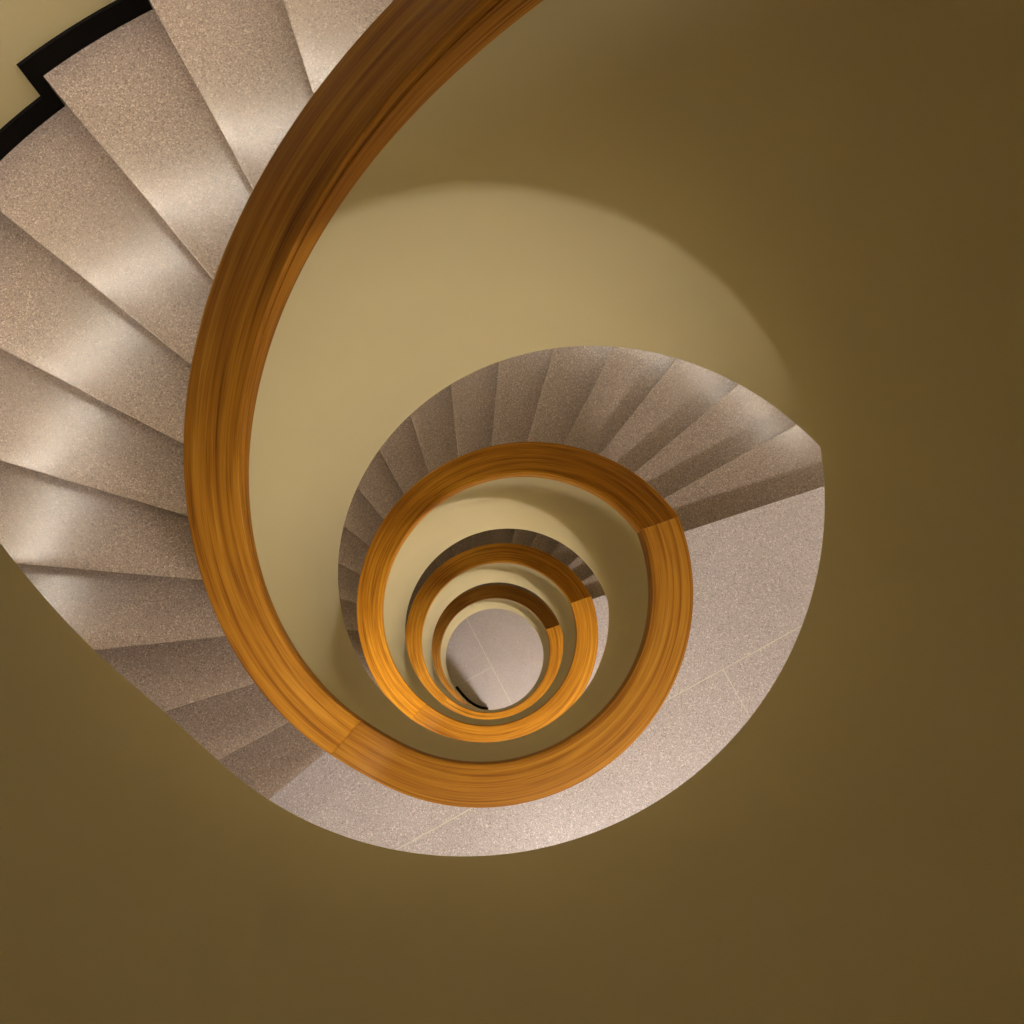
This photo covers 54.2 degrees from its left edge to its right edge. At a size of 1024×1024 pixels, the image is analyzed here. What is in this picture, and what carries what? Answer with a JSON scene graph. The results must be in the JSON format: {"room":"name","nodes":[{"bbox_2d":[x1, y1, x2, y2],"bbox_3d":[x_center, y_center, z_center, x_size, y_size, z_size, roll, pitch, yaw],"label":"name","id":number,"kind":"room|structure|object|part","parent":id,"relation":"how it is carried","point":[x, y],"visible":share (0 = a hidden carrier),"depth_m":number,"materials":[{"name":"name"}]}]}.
{"room":"spiral stairwell","nodes":[
{"label":"spiral stairwell","id":0,"kind":"room"},
{"bbox_2d":[0,0,153,128],"bbox_3d":[-0.235,0.261,4.638,4.774,18.893,4.322,-28,82,-6],"label":"wall","id":1,"kind":"structure","parent":0,"point":[25,25],"depth_m":3.09,"materials":[{"name":"beige paint"}]},
{"bbox_2d":[0,0,152,160],"bbox_3d":[-0.536,-0.576,2.956,4.278,3.293,2.562,-30,82,-6],"label":"baseboard","id":2,"kind":"structure","parent":1,"relation":"attached to","point":[117,13],"depth_m":3.21,"materials":[{"name":"black"}]},
{"bbox_2d":[0,543,217,821],"bbox_3d":[-0.461,-1.172,-0.456,4.266,4.576,2.554,-30,82,-6],"label":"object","id":3,"kind":"structure","parent":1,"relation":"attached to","point":[73,728],"depth_m":1.24,"materials":[{"name":"beige paint"}]},
{"bbox_2d":[442,625,562,719],"bbox_3d":[0.347,2.428,10.347,4.187,1.694,2.008,-32,82,-6],"label":"stair landing","id":4,"kind":"structure","parent":1,"relation":"attached to","point":[551,639],"depth_m":9.77,"materials":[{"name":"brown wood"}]},
{"bbox_2d":[405,528,604,703],"bbox_3d":[-0.639,0.467,8.998,4.266,4.576,2.554,-30,82,-6],"label":"flight","id":5,"kind":"object","parent":1,"relation":"attached to","point":[538,563],"visible":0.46,"depth_m":8.36,"materials":[{"name":"beige stone"}]},
{"bbox_3d":[-0.363,0.987,8.963,1.444,4.477,0.905,-34,82,-6],"label":"balustrade","id":6,"kind":"part","parent":5,"relation":"part of","materials":[{"name":"beige paint"}]},
{"bbox_2d":[412,595,608,741],"bbox_3d":[0.407,1.882,7.196,4.187,1.694,2.008,-32,82,-6],"label":"stair landing","id":7,"kind":"structure","parent":1,"relation":"attached to","point":[584,624],"depth_m":6.61,"materials":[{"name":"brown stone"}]},
{"bbox_3d":[0.066,1.296,7.341,1.397,1.594,0.570,-34,82,-6],"label":"balustrade","id":8,"kind":"part","parent":7,"relation":"part of","materials":[{"name":"beige paint"}]},
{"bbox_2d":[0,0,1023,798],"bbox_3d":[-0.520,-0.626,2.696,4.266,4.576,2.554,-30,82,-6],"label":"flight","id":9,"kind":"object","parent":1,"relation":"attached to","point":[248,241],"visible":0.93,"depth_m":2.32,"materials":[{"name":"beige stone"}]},
{"bbox_3d":[-0.235,-0.238,1.930,1.482,3.189,0.928,-34,82,-6],"label":"handrail","id":10,"kind":"part","parent":9,"relation":"part of","materials":[{"name":"brown wood"}]},
{"bbox_3d":[-0.245,-0.106,2.661,1.444,4.477,0.905,-34,82,-6],"label":"balustrade","id":11,"kind":"part","parent":9,"relation":"part of","materials":[{"name":"beige paint"}]},
{"bbox_2d":[0,130,1023,1023],"bbox_3d":[0.525,0.790,0.893,4.187,1.694,2.008,-32,82,-6],"label":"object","id":12,"kind":"structure","parent":1,"relation":"attached to","point":[853,853],"depth_m":1.02,"materials":[{"name":"paint"}]},
{"bbox_2d":[269,486,824,855],"bbox_3d":[0.466,1.336,4.044,4.187,1.694,2.008,-32,82,-6],"label":"stair landing","id":13,"kind":"structure","parent":1,"relation":"attached to","point":[704,620],"depth_m":4.31,"materials":[{"name":"grey stone"}]},
{"bbox_3d":[0.125,0.750,4.190,1.397,1.594,0.570,-34,82,-6],"label":"balustrade","id":14,"kind":"part","parent":13,"relation":"part of","materials":[{"name":"beige paint"}]},
{"bbox_3d":[0.021,0.502,3.430,1.226,0.215,0.991,0,80,-1],"label":"handrail","id":15,"kind":"part","parent":13,"relation":"part of","materials":[{"name":"brown wood"}]},
{"bbox_2d":[338,346,823,718],"bbox_3d":[-0.580,-0.080,5.847,4.266,4.576,2.554,-30,82,-6],"label":"flight","id":16,"kind":"object","parent":1,"relation":"attached to","point":[587,449],"visible":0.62,"depth_m":5.22,"materials":[{"name":"beige stone"}]},
{"bbox_3d":[-0.304,0.441,5.812,1.444,4.477,0.905,-34,82,-6],"label":"balustrade","id":17,"kind":"part","parent":16,"relation":"part of","materials":[{"name":"beige paint"}]},
{"bbox_3d":[-0.160,0.444,5.060,1.438,3.189,1.300,0,80,-1],"label":"handrail","id":18,"kind":"part","parent":16,"relation":"part of","materials":[{"name":"brown wood"}]},
{"bbox_2d":[446,609,542,709],"bbox_3d":[-0.307,2.091,14.034,4.774,0.251,4.774,0,80,-1],"label":"floor","id":19,"kind":"structure","parent":0,"point":[494,657],"depth_m":13.92,"materials":[{"name":"stone"}]},
{"bbox_2d":[432,582,559,709],"bbox_3d":[-0.706,1.114,11.939,4.266,4.198,2.769,-36,83,-7],"label":"flight","id":20,"kind":"object","parent":19,"relation":"on","point":[519,600],"visible":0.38,"depth_m":11.42,"materials":[{"name":"beige stone"}]},
{"bbox_3d":[-0.563,2.584,13.752,0.552,0.130,0.100,34,81,5],"label":"skirting","id":21,"kind":"part","parent":20,"relation":"part of","materials":[{"name":"black"}]}
]}

